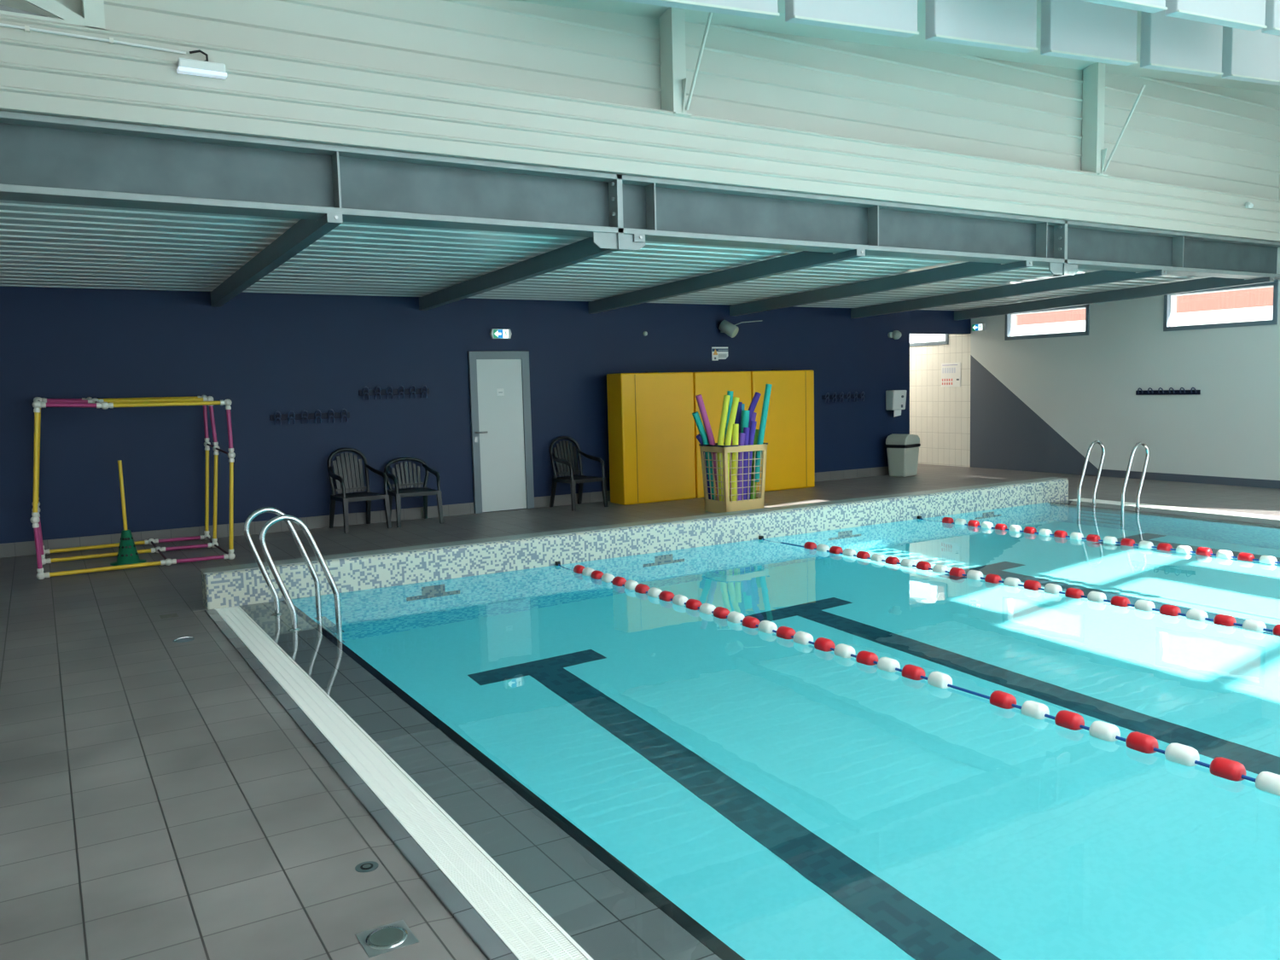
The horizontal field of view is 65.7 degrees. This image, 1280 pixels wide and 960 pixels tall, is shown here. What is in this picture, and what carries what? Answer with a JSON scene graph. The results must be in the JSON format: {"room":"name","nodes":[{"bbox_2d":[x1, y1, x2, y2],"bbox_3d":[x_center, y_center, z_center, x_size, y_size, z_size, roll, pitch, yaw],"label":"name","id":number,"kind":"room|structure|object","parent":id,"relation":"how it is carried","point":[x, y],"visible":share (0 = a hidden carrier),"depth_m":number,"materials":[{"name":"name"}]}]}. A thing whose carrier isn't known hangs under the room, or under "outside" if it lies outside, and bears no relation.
{"room":"indoor swimming pool","nodes":[
{"label":"indoor swimming pool","id":0,"kind":"room"},
{"bbox_2d":[0,285,971,543],"bbox_3d":[-1.964,-1.038,13.519,18.750,2.920,0.200,-5,6,-31],"label":"wall","id":1,"kind":"structure","parent":0,"point":[265,353],"depth_m":12.20,"materials":[{"name":"blue paint"}]},
{"bbox_2d":[269,408,349,424],"bbox_3d":[-4.022,-0.775,12.124,0.950,0.168,0.068,-5,6,-31],"label":"hook rack","id":2,"kind":"object","parent":1,"relation":"attached to","point":[341,415],"visible":1,"depth_m":12.12,"materials":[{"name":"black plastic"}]},
{"bbox_2d":[358,384,429,400],"bbox_3d":[-3.124,-1.119,12.646,0.910,0.168,0.068,-5,6,-31],"label":"hook rack","id":3,"kind":"object","parent":1,"relation":"attached to","point":[421,391],"visible":1,"depth_m":12.65,"materials":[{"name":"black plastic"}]},
{"bbox_2d":[0,466,889,558],"bbox_3d":[-2.544,0.403,13.154,17.180,0.148,0.012,-5,6,-31],"label":"baseboard","id":4,"kind":"structure","parent":1,"relation":"attached to","point":[9,549],"depth_m":12.25,"materials":[{"name":"tile"}]},
{"bbox_2d":[467,350,534,513],"bbox_3d":[-1.861,-0.655,13.429,0.870,2.169,0.111,-5,6,-31],"label":"door","id":5,"kind":"structure","parent":1,"relation":"in","point":[499,381],"depth_m":13.44,"materials":[{"name":"white wood"}]},
{"bbox_2d":[489,328,511,338],"bbox_3d":[-1.873,-1.967,13.348,0.299,0.130,0.060,-5,6,-31],"label":"exit sign","id":6,"kind":"object","parent":1,"relation":"attached to","point":[495,333],"visible":1,"depth_m":13.32,"materials":[{"name":"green plastic"}]},
{"bbox_2d":[711,347,727,360],"bbox_3d":[1.236,-1.946,15.277,0.305,0.205,0.013,-5,6,-31],"label":"warning sign","id":7,"kind":"object","parent":1,"relation":"attached to","point":[718,353],"visible":1,"depth_m":15.27,"materials":[{"name":"white paper"}]},
{"bbox_2d":[718,320,738,337],"bbox_3d":[1.356,-2.312,15.157,0.308,0.278,0.190,2,6,29],"label":"wall speaker","id":8,"kind":"object","parent":1,"relation":"attached to","point":[725,327],"visible":1,"depth_m":15.09,"materials":[{"name":"grey plastic"}]},
{"bbox_2d":[732,327,738,337],"bbox_3d":[1.452,-2.246,15.111,0.091,0.144,0.164,2,7,34],"label":"grille","id":9,"kind":"object","parent":8,"relation":"attached to","point":[735,330],"depth_m":15.08,"materials":[{"name":"white metal"}]},
{"bbox_2d":[734,320,762,325],"bbox_3d":[1.652,-2.436,15.483,0.653,0.124,0.012,-5,6,-31],"label":"cable","id":10,"kind":"object","parent":1,"relation":"attached to","point":[761,320],"visible":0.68,"depth_m":15.50,"materials":[{"name":"grey plastic"}]},
{"bbox_2d":[821,391,865,402],"bbox_3d":[3.438,-1.395,16.635,0.950,0.168,0.068,-5,6,-31],"label":"hook rack","id":11,"kind":"object","parent":1,"relation":"attached to","point":[840,396],"visible":1,"depth_m":16.62,"materials":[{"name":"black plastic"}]},
{"bbox_2d":[887,330,901,339],"bbox_3d":[4.404,-2.501,17.084,0.206,0.156,0.160,-5,6,-31],"label":"dome camera","id":12,"kind":"object","parent":1,"relation":"attached to","point":[896,334],"visible":1,"depth_m":17.06,"materials":[{"name":"grey plastic"}]},
{"bbox_2d":[885,389,906,417],"bbox_3d":[4.443,-1.325,17.173,0.319,0.460,0.208,-5,6,-31],"label":"dispenser","id":13,"kind":"object","parent":1,"relation":"attached to","point":[895,399],"visible":1,"depth_m":17.10,"materials":[{"name":"white plastic"}]},
{"bbox_2d":[0,199,1210,310],"bbox_3d":[-0.684,-2.395,11.218,18.750,0.266,5.235,-5,6,-31],"label":"ceiling","id":14,"kind":"structure","parent":0,"point":[43,245],"depth_m":10.06,"materials":[{"name":"white metal"}]},
{"bbox_2d":[210,213,343,306],"bbox_3d":[-3.525,-1.981,9.205,0.104,0.296,5.392,-5,6,-31],"label":"joist","id":15,"kind":"object","parent":14,"relation":"attached to","point":[304,233],"visible":0.94,"depth_m":8.43,"materials":[{"name":"grey metal"}]},
{"bbox_2d":[418,233,645,310],"bbox_3d":[-1.400,-2.156,10.490,0.104,0.296,5.392,-5,6,-31],"label":"joist","id":16,"kind":"object","parent":14,"relation":"attached to","point":[585,249],"visible":0.83,"depth_m":10.12,"materials":[{"name":"grey metal"}]},
{"bbox_2d":[588,249,865,313],"bbox_3d":[0.717,-2.330,11.771,0.104,0.296,5.392,-5,6,-31],"label":"joist","id":17,"kind":"object","parent":14,"relation":"attached to","point":[804,259],"visible":0.93,"depth_m":11.26,"materials":[{"name":"grey metal"}]},
{"bbox_2d":[729,260,1032,316],"bbox_3d":[2.834,-2.505,13.051,0.104,0.296,5.392,-5,6,-31],"label":"joist","id":18,"kind":"object","parent":14,"relation":"attached to","point":[967,269],"visible":0.94,"depth_m":12.60,"materials":[{"name":"grey metal"}]},
{"bbox_2d":[850,269,1167,318],"bbox_3d":[4.985,-2.682,14.352,0.104,0.296,5.392,-5,6,-31],"label":"joist","id":19,"kind":"object","parent":14,"relation":"attached to","point":[1100,276],"visible":0.94,"depth_m":13.96,"materials":[{"name":"grey metal"}]},
{"bbox_2d":[954,276,1274,319],"bbox_3d":[7.119,-2.858,15.642,0.104,0.296,5.392,-5,6,-31],"label":"joist","id":20,"kind":"object","parent":14,"relation":"attached to","point":[1207,283],"visible":0.93,"depth_m":15.29,"materials":[{"name":"grey metal"}]},
{"bbox_2d":[201,478,1068,609],"bbox_3d":[1.107,0.501,10.578,10.660,0.296,0.250,-5,6,-31],"label":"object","id":21,"kind":"structure","parent":0,"point":[249,586],"depth_m":9.49,"materials":[{"name":"grey tile"}]},
{"bbox_2d":[0,463,1279,959],"bbox_3d":[3.540,1.247,4.729,18.750,0.250,26.200,-5,6,-31],"label":"floor","id":22,"kind":"structure","parent":0,"point":[158,801],"depth_m":4.41,"materials":[{"name":"tile"}]},
{"bbox_2d":[110,529,146,565],"bbox_3d":[-5.183,0.672,10.018,0.330,0.335,0.330,-5,6,-31],"label":"cone","id":23,"kind":"object","parent":22,"relation":"on","point":[127,554],"visible":0.98,"depth_m":9.96,"materials":[{"name":"green plastic"}]},
{"bbox_2d":[117,460,127,530],"bbox_3d":[-5.196,0.307,9.981,0.044,1.010,0.034,-5,6,-31],"label":"pole","id":24,"kind":"object","parent":23,"relation":"in","point":[119,462],"visible":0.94,"depth_m":9.96,"materials":[{"name":"yellow plastic"}]},
{"bbox_2d":[29,395,235,579],"bbox_3d":[-5.294,-0.035,10.300,1.816,1.701,1.738,-5,6,-31],"label":"frame","id":25,"kind":"object","parent":22,"relation":"on","point":[38,403],"visible":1,"depth_m":10.03,"materials":[{"name":"yellow plastic"}]},
{"bbox_2d":[159,613,178,618],"bbox_3d":[-3.582,1.034,7.537,0.120,0.001,0.140,-5,6,-31],"label":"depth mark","id":26,"kind":"object","parent":22,"relation":"on","point":[171,615],"visible":1,"depth_m":7.54,"materials":[{"name":"grey tile"}]},
{"bbox_2d":[172,636,194,642],"bbox_3d":[-3.124,1.087,6.782,0.140,0.020,0.140,-5,6,-31],"label":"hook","id":27,"kind":"object","parent":22,"relation":"on","point":[183,639],"visible":1,"depth_m":6.78,"materials":[{"name":"grey metal"}]},
{"bbox_2d":[327,448,391,533],"bbox_3d":[-3.470,0.104,12.142,0.625,0.980,0.649,-5,7,-37],"label":"armchair","id":28,"kind":"object","parent":22,"relation":"on","point":[367,496],"visible":1,"depth_m":12.23,"materials":[{"name":"black plastic"}]},
{"bbox_2d":[204,609,518,959],"bbox_3d":[0.901,1.687,0.784,0.070,0.250,16.370,-5,6,-31],"label":"trim","id":29,"kind":"structure","parent":22,"relation":"on","point":[492,947],"depth_m":3.82,"materials":[{"name":"tile"}]},
{"bbox_2d":[354,861,378,872],"bbox_3d":[-0.956,1.352,3.467,0.080,0.004,0.080,-5,6,-31],"label":"floor drain","id":30,"kind":"object","parent":22,"relation":"on","point":[368,866],"visible":1,"depth_m":3.46,"materials":[{"name":"metal"}]},
{"bbox_2d":[355,919,418,957],"bbox_3d":[-0.769,1.395,3.012,0.150,0.016,0.150,-5,6,-31],"label":"floor drain","id":31,"kind":"object","parent":22,"relation":"on","point":[384,939],"visible":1,"depth_m":3.00,"materials":[{"name":"metal"}]},
{"bbox_2d":[214,605,593,959],"bbox_3d":[-0.843,1.324,3.860,0.180,0.020,9.270,-5,6,-31],"label":"overflow grating","id":32,"kind":"object","parent":22,"relation":"on","point":[521,924],"visible":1,"depth_m":3.81,"materials":[{"name":"white plastic"}]},
{"bbox_2d":[384,457,443,527],"bbox_3d":[-2.876,0.133,12.524,0.625,0.821,0.639,-4,6,-28],"label":"armchair","id":33,"kind":"object","parent":22,"relation":"on","point":[425,491],"visible":0.95,"depth_m":12.60,"materials":[{"name":"black plastic"}]},
{"bbox_2d":[549,436,608,511],"bbox_3d":[-0.880,-0.110,13.720,0.625,0.980,0.649,-6,7,-38],"label":"armchair","id":34,"kind":"object","parent":22,"relation":"on","point":[569,470],"visible":1,"depth_m":13.79,"materials":[{"name":"black plastic"}]},
{"bbox_2d":[606,371,695,505],"bbox_3d":[0.173,-0.623,14.231,1.215,1.852,0.426,-5,6,-31],"label":"storage cabinet","id":35,"kind":"object","parent":22,"relation":"on","point":[651,421],"visible":1,"depth_m":14.01,"materials":[{"name":"yellow plastic"}]},
{"bbox_2d":[692,370,751,498],"bbox_3d":[1.144,-0.704,14.822,1.025,1.852,0.420,-5,6,-31],"label":"foam mat","id":36,"kind":"object","parent":22,"relation":"on","point":[712,386],"visible":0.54,"depth_m":14.51,"materials":[{"name":"yellow plastic"}]},
{"bbox_2d":[698,442,767,512],"bbox_3d":[1.222,-0.035,12.891,0.706,0.881,0.546,-5,6,-31],"label":"crate","id":37,"kind":"object","parent":22,"relation":"on","point":[714,506],"visible":0.82,"depth_m":12.71,"materials":[{"name":"beige plastic"}]},
{"bbox_2d":[695,433,712,500],"bbox_3d":[0.852,-0.109,12.894,0.247,0.994,0.102,-3,6,-11],"label":"noodle","id":38,"kind":"object","parent":37,"relation":"in","point":[698,437],"visible":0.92,"depth_m":12.87,"materials":[{"name":"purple plastic"}]},
{"bbox_2d":[692,411,715,500],"bbox_3d":[0.836,-0.247,12.825,0.342,1.282,0.077,-5,6,-31],"label":"noodle","id":39,"kind":"object","parent":37,"relation":"in","point":[695,415],"visible":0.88,"depth_m":12.79,"materials":[{"name":"teal plastic"}]},
{"bbox_2d":[695,394,719,500],"bbox_3d":[0.907,-0.352,12.767,0.417,1.503,0.077,-5,6,-31],"label":"noodle","id":40,"kind":"object","parent":37,"relation":"in","point":[699,398],"visible":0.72,"depth_m":12.69,"materials":[{"name":"pink plastic"}]},
{"bbox_2d":[717,395,730,500],"bbox_3d":[1.079,-0.345,12.696,0.204,1.486,0.077,-5,6,-31],"label":"noodle","id":41,"kind":"object","parent":37,"relation":"in","point":[726,398],"visible":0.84,"depth_m":12.63,"materials":[{"name":"yellow plastic"}]},
{"bbox_2d":[724,390,733,442],"bbox_3d":[1.165,-0.396,12.956,0.153,1.530,0.077,-5,6,-31],"label":"noodle","id":42,"kind":"object","parent":37,"relation":"in","point":[729,392],"visible":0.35,"depth_m":12.88,"materials":[{"name":"teal plastic"}]},
{"bbox_2d":[729,437,732,501],"bbox_3d":[1.171,-0.134,12.828,0.154,1.038,0.077,-5,6,-31],"label":"noodle","id":43,"kind":"object","parent":37,"relation":"in","point":[731,438],"visible":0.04,"depth_m":12.79,"materials":[{"name":"plastic"}]},
{"bbox_2d":[724,396,738,501],"bbox_3d":[1.169,-0.331,12.670,0.266,1.455,0.077,-5,6,-31],"label":"noodle","id":44,"kind":"object","parent":37,"relation":"in","point":[736,400],"visible":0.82,"depth_m":12.61,"materials":[{"name":"yellow plastic"}]},
{"bbox_2d":[730,424,738,500],"bbox_3d":[1.205,-0.159,12.657,0.134,1.117,0.082,-2,5,-10],"label":"noodle","id":45,"kind":"object","parent":37,"relation":"in","point":[736,427],"visible":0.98,"depth_m":12.62,"materials":[{"name":"yellow plastic"}]},
{"bbox_2d":[734,401,742,430],"bbox_3d":[1.274,-0.330,12.993,0.171,1.388,0.077,-5,6,-31],"label":"noodle","id":46,"kind":"object","parent":37,"relation":"in","point":[737,421],"visible":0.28,"depth_m":12.92,"materials":[{"name":"blue plastic"}]},
{"bbox_2d":[737,432,744,500],"bbox_3d":[1.286,-0.106,12.713,0.155,0.997,0.083,-3,6,-20],"label":"noodle","id":47,"kind":"object","parent":37,"relation":"in","point":[741,436],"visible":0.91,"depth_m":12.67,"materials":[{"name":"purple plastic"}]},
{"bbox_2d":[739,403,744,428],"bbox_3d":[1.337,-0.330,13.126,0.133,1.358,0.077,-5,6,-31],"label":"noodle","id":48,"kind":"object","parent":37,"relation":"in","point":[742,404],"visible":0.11,"depth_m":13.04,"materials":[{"name":"plastic"}]},
{"bbox_2d":[740,410,749,433],"bbox_3d":[1.322,-0.260,12.852,0.248,1.284,0.098,-5,6,-31],"label":"noodle","id":49,"kind":"object","parent":37,"relation":"in","point":[745,414],"visible":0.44,"depth_m":12.79,"materials":[{"name":"teal plastic"}]},
{"bbox_2d":[741,427,749,500],"bbox_3d":[1.346,-0.145,12.752,0.156,1.065,0.087,-5,6,-31],"label":"noodle","id":50,"kind":"object","parent":37,"relation":"in","point":[746,430],"visible":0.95,"depth_m":12.71,"materials":[{"name":"plastic"}]},
{"bbox_2d":[738,392,761,440],"bbox_3d":[1.371,-0.388,12.977,0.538,1.510,0.077,-5,6,-31],"label":"noodle","id":51,"kind":"object","parent":37,"relation":"in","point":[757,395],"visible":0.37,"depth_m":12.97,"materials":[{"name":"plastic"}]},
{"bbox_2d":[745,420,756,500],"bbox_3d":[1.418,-0.190,12.799,0.226,1.145,0.077,-5,6,-31],"label":"noodle","id":52,"kind":"object","parent":37,"relation":"in","point":[753,425],"visible":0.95,"depth_m":12.75,"materials":[{"name":"plastic"}]},
{"bbox_2d":[748,412,756,499],"bbox_3d":[1.447,-0.267,13.010,0.216,1.251,0.077,-5,6,-31],"label":"noodle","id":53,"kind":"object","parent":37,"relation":"in","point":[753,415],"visible":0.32,"depth_m":12.95,"materials":[{"name":"purple plastic"}]},
{"bbox_2d":[750,429,759,499],"bbox_3d":[1.500,-0.150,12.957,0.177,1.029,0.077,-5,6,-31],"label":"noodle","id":54,"kind":"object","parent":37,"relation":"in","point":[756,435],"visible":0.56,"depth_m":12.92,"materials":[{"name":"green plastic"}]},
{"bbox_2d":[754,384,771,482],"bbox_3d":[1.590,-0.611,12.858,0.293,1.265,0.097,-5,6,-31],"label":"noodle","id":55,"kind":"object","parent":37,"relation":"in","point":[768,386],"visible":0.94,"depth_m":12.81,"materials":[{"name":"teal plastic"}]},
{"bbox_2d":[750,369,814,492],"bbox_3d":[2.117,-0.783,15.407,1.210,1.852,0.426,-5,6,-31],"label":"storage cabinet","id":56,"kind":"object","parent":22,"relation":"on","point":[789,427],"visible":0.73,"depth_m":15.26,"materials":[{"name":"yellow plastic"}]},
{"bbox_2d":[884,433,920,477],"bbox_3d":[4.511,-0.429,17.008,0.496,0.725,0.406,-7,7,-44],"label":"litter bin","id":57,"kind":"object","parent":22,"relation":"on","point":[902,450],"visible":1,"depth_m":16.86,"materials":[{"name":"grey plastic"}]},
{"bbox_2d":[1076,440,1149,511],"bbox_3d":[5.900,0.552,12.402,0.549,2.071,0.680,-5,6,-31],"label":"pool ladder","id":58,"kind":"object","parent":22,"relation":"on","point":[1126,477],"visible":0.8,"depth_m":12.19,"materials":[{"name":"silver metal"}]},
{"bbox_2d":[1070,498,1279,520],"bbox_3d":[8.231,0.576,9.347,0.340,0.020,9.270,-5,6,-31],"label":"overflow grating","id":59,"kind":"object","parent":22,"relation":"on","point":[1090,500],"visible":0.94,"depth_m":11.99,"materials":[{"name":"white plastic"}]},
{"bbox_2d":[0,0,1279,199],"bbox_3d":[0.698,-3.990,8.715,18.750,1.635,0.150,-5,6,-31],"label":"wall","id":60,"kind":"structure","parent":0,"point":[1224,139],"depth_m":9.04,"materials":[{"name":"white metal"}]},
{"bbox_2d":[239,500,1279,959],"bbox_3d":[5.481,1.179,3.602,10.370,0.001,16.270,-5,6,-31],"label":"pool water","id":61,"kind":"object","parent":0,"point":[664,780],"visible":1,"depth_m":4.67,"materials":[{"name":"blue liquid"}]},
{"bbox_2d":[555,561,1279,795],"bbox_3d":[3.428,1.328,2.418,0.100,0.106,16.170,-5,6,-31],"label":"lane rope","id":62,"kind":"object","parent":61,"relation":"on","point":[1178,753],"visible":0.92,"depth_m":5.10,"materials":[{"name":"red plastic"}]},
{"bbox_2d":[758,535,1279,635],"bbox_3d":[5.595,1.149,3.728,0.100,0.106,16.172,-5,6,-32],"label":"lane rope","id":63,"kind":"object","parent":61,"relation":"on","point":[1166,609],"visible":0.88,"depth_m":7.53,"materials":[{"name":"red plastic"}]},
{"bbox_2d":[916,516,1279,564],"bbox_3d":[7.726,0.974,5.018,0.101,0.105,16.179,-5,6,-33],"label":"lane rope","id":64,"kind":"object","parent":61,"relation":"on","point":[1108,539],"visible":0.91,"depth_m":9.68,"materials":[{"name":"red plastic"}]},
{"bbox_2d":[509,0,1279,93],"bbox_3d":[5.549,-3.715,0.924,18.950,1.942,18.300,-5,6,-31],"label":"frame","id":65,"kind":"structure","parent":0,"point":[777,24],"depth_m":9.53,"materials":[{"name":"white metal"}]},
{"bbox_2d":[617,0,779,19],"bbox_3d":[0.426,-3.687,7.074,1.350,0.712,0.122,-5,6,-31],"label":"acoustic baffle","id":66,"kind":"object","parent":65,"relation":"hanging from","point":[765,9],"visible":1,"depth_m":7.19,"materials":[{"name":"white fabric"}]},
{"bbox_2d":[785,0,919,37],"bbox_3d":[1.692,-3.888,7.832,1.320,0.710,0.122,-5,6,-31],"label":"acoustic baffle","id":67,"kind":"object","parent":65,"relation":"hanging from","point":[898,18],"visible":1,"depth_m":7.83,"materials":[{"name":"white fabric"}]},
{"bbox_2d":[925,0,1037,52],"bbox_3d":[2.982,-4.093,8.604,1.310,0.709,0.122,-5,6,-31],"label":"acoustic baffle","id":68,"kind":"object","parent":65,"relation":"hanging from","point":[1003,25],"visible":1,"depth_m":8.56,"materials":[{"name":"white fabric"}]},
{"bbox_2d":[1040,0,1138,65],"bbox_3d":[4.264,-4.297,9.372,1.320,0.710,0.122,-5,6,-31],"label":"acoustic baffle","id":69,"kind":"object","parent":65,"relation":"hanging from","point":[1070,29],"visible":0.88,"depth_m":9.29,"materials":[{"name":"white fabric"}]},
{"bbox_2d":[1079,0,1167,13],"bbox_3d":[3.660,-4.146,7.699,1.340,0.936,0.122,-5,6,-31],"label":"acoustic baffle","id":70,"kind":"object","parent":65,"relation":"hanging from","point":[1149,6],"visible":1,"depth_m":7.89,"materials":[{"name":"white fabric"}]},
{"bbox_2d":[1140,10,1223,76],"bbox_3d":[5.564,-4.504,10.150,1.290,0.708,0.122,-5,6,-31],"label":"acoustic baffle","id":71,"kind":"object","parent":65,"relation":"hanging from","point":[1168,43],"visible":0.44,"depth_m":10.05,"materials":[{"name":"white fabric"}]},
{"bbox_2d":[1164,0,1267,31],"bbox_3d":[4.947,-4.350,8.469,1.360,0.937,0.122,-5,6,-31],"label":"acoustic baffle","id":72,"kind":"object","parent":65,"relation":"hanging from","point":[1245,14],"visible":1,"depth_m":8.48,"materials":[{"name":"white fabric"}]},
{"bbox_2d":[1221,25,1279,85],"bbox_3d":[6.829,-4.705,10.907,1.320,0.710,0.122,-5,6,-31],"label":"acoustic baffle","id":73,"kind":"object","parent":65,"relation":"hanging from","point":[1253,56],"visible":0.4,"depth_m":10.73,"materials":[{"name":"white fabric"}]},
{"bbox_2d":[1261,0,1279,35],"bbox_3d":[6.224,-4.553,9.234,1.360,0.936,0.122,-5,6,-31],"label":"acoustic baffle","id":74,"kind":"object","parent":65,"relation":"hanging from","point":[1272,7],"visible":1,"depth_m":8.91,"materials":[{"name":"white fabric"}]},
{"bbox_2d":[909,162,1279,488],"bbox_3d":[11.556,-2.580,9.326,0.220,6.100,26.200,-5,6,-31],"label":"wall","id":75,"kind":"structure","parent":0,"point":[1039,404],"depth_m":15.87,"materials":[{"name":"paint"}]},
{"bbox_2d":[909,334,948,346],"bbox_3d":[5.472,-2.878,19.304,0.225,0.540,1.520,-5,6,-31],"label":"window","id":76,"kind":"structure","parent":75,"relation":"in","point":[945,342],"depth_m":18.97,"materials":[{"name":"plastic"}]},
{"bbox_2d":[941,362,960,387],"bbox_3d":[5.841,-1.974,18.626,0.013,0.450,0.470,-5,6,-31],"label":"poster","id":77,"kind":"object","parent":75,"relation":"attached to","point":[951,372],"visible":1,"depth_m":18.62,"materials":[{"name":"white paper"}]},
{"bbox_2d":[971,323,986,331],"bbox_3d":[6.142,-2.770,17.984,0.060,0.130,0.299,-5,6,-31],"label":"exit sign","id":78,"kind":"object","parent":75,"relation":"attached to","point":[978,327],"visible":1,"depth_m":17.95,"materials":[{"name":"white plastic"}]},
{"bbox_2d":[1004,304,1089,340],"bbox_3d":[6.963,-2.680,16.866,0.225,0.520,1.630,-5,6,-31],"label":"window","id":79,"kind":"structure","parent":75,"relation":"in","point":[1010,319],"depth_m":16.91,"materials":[{"name":"white plastic"}]},
{"bbox_2d":[1135,387,1200,395],"bbox_3d":[8.010,-1.355,15.079,0.068,0.115,1.000,-5,6,-31],"label":"hook rack","id":80,"kind":"object","parent":75,"relation":"attached to","point":[1138,392],"visible":1,"depth_m":15.09,"materials":[{"name":"black plastic"}]},
{"bbox_2d":[1163,279,1278,331],"bbox_3d":[8.460,-2.513,14.411,0.225,0.605,1.610,-5,6,-31],"label":"window","id":81,"kind":"structure","parent":75,"relation":"in","point":[1169,320],"depth_m":14.41,"materials":[{"name":"white plastic"}]},
{"bbox_3d":[5.501,1.975,3.678,10.110,1.600,16.670,-5,6,-31],"label":"wall","id":82,"kind":"structure","parent":0,"visible":0},
{"bbox_2d":[243,506,341,631],"bbox_3d":[-2.524,1.246,7.308,0.549,2.071,0.680,-5,6,-31],"label":"pool ladder","id":83,"kind":"object","parent":82,"relation":"attached to","point":[288,519],"visible":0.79,"depth_m":7.13,"materials":[{"name":"silver metal"}]},
{"bbox_2d":[199,477,1067,574],"bbox_3d":[1.095,0.348,10.576,10.670,0.009,0.240,-5,6,-31],"label":"trim","id":84,"kind":"structure","parent":82,"relation":"attached to","point":[298,561],"depth_m":9.61,"materials":[{"name":"tile"}]},
{"bbox_3d":[-3.976,-1.113,-1.520,0.200,6.000,23.700,-5,6,-31],"label":"wall","id":85,"kind":"structure","parent":0,"visible":0},
{"bbox_2d":[0,23,186,54],"bbox_3d":[-4.971,-2.557,5.043,4.880,0.046,0.035,-5,6,-31],"label":"conduit","id":86,"kind":"object","parent":85,"relation":"attached to","point":[27,28],"visible":1,"depth_m":6.02,"materials":[{"name":"white plastic"}]},
{"bbox_2d":[176,58,226,79],"bbox_3d":[-2.799,-2.631,6.333,0.290,0.085,0.065,-5,6,-31],"label":"lamp","id":87,"kind":"object","parent":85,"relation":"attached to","point":[190,66],"visible":1,"depth_m":6.31,"materials":[{"name":"white plastic"}]},
{"bbox_2d":[189,49,208,61],"bbox_3d":[-2.817,-2.704,6.327,0.109,0.085,0.022,-4,6,-23],"label":"cable","id":88,"kind":"object","parent":87,"relation":"on","point":[198,50],"visible":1,"depth_m":6.32,"materials":[{"name":"black plastic"}]},
{"bbox_2d":[176,66,226,79],"bbox_3d":[-2.799,-2.602,6.336,0.290,0.027,0.065,-5,6,-31],"label":"diffuser","id":89,"kind":"object","parent":87,"relation":"attached to","point":[211,72],"depth_m":6.32,"materials":[{"name":"white plastic"}]},
{"bbox_2d":[0,110,1279,279],"bbox_3d":[0.769,-2.283,8.830,18.750,0.602,0.300,-5,6,-31],"label":"girder","id":90,"kind":"object","parent":85,"relation":"attached to","point":[46,159],"visible":0.99,"depth_m":7.75,"materials":[{"name":"metal"}]},
{"bbox_2d":[0,13,1279,242],"bbox_3d":[0.814,-2.866,8.677,18.750,0.580,0.208,-5,6,-31],"label":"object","id":91,"kind":"structure","parent":85,"relation":"attached to","point":[266,95],"depth_m":7.56,"materials":[{"name":"white metal"}]},
{"bbox_2d":[0,0,105,29],"bbox_3d":[-3.869,-2.964,5.811,1.258,0.500,0.180,-5,6,-31],"label":"steel column","id":92,"kind":"structure","parent":91,"relation":"on","point":[93,14],"depth_m":5.98,"materials":[{"name":"metal"}]},
{"bbox_2d":[659,7,712,116],"bbox_3d":[0.401,-3.471,8.104,0.160,0.887,0.672,-5,6,-31],"label":"steel column","id":93,"kind":"structure","parent":91,"relation":"on","point":[673,79],"depth_m":8.23,"materials":[{"name":"white metal"}]},
{"bbox_2d":[1081,62,1145,175],"bbox_3d":[5.263,-4.045,11.030,0.160,1.234,0.672,-5,6,-31],"label":"steel column","id":94,"kind":"structure","parent":91,"relation":"on","point":[1093,153],"depth_m":11.17,"materials":[{"name":"white metal"}]},
{"bbox_2d":[1245,201,1253,208],"bbox_3d":[7.832,-3.534,12.745,0.077,0.099,0.178,1,6,24],"label":"ceiling camera","id":95,"kind":"object","parent":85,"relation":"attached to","point":[1248,205],"visible":1,"depth_m":12.69,"materials":[{"name":"white plastic"}]},
{"bbox_3d":[42.349,-1.947,31.606,74.800,0.300,150.000,-5,6,-31],"label":"ground","id":96,"kind":"structure","parent":0,"visible":0},
{"bbox_2d":[937,286,1273,341],"bbox_3d":[11.275,-3.339,19.549,0.700,5.700,14.000,-5,6,-31],"label":"window","id":97,"kind":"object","parent":96,"relation":"on","point":[1253,304],"visible":0.06,"depth_m":19.79,"materials":[{"name":"glass"}]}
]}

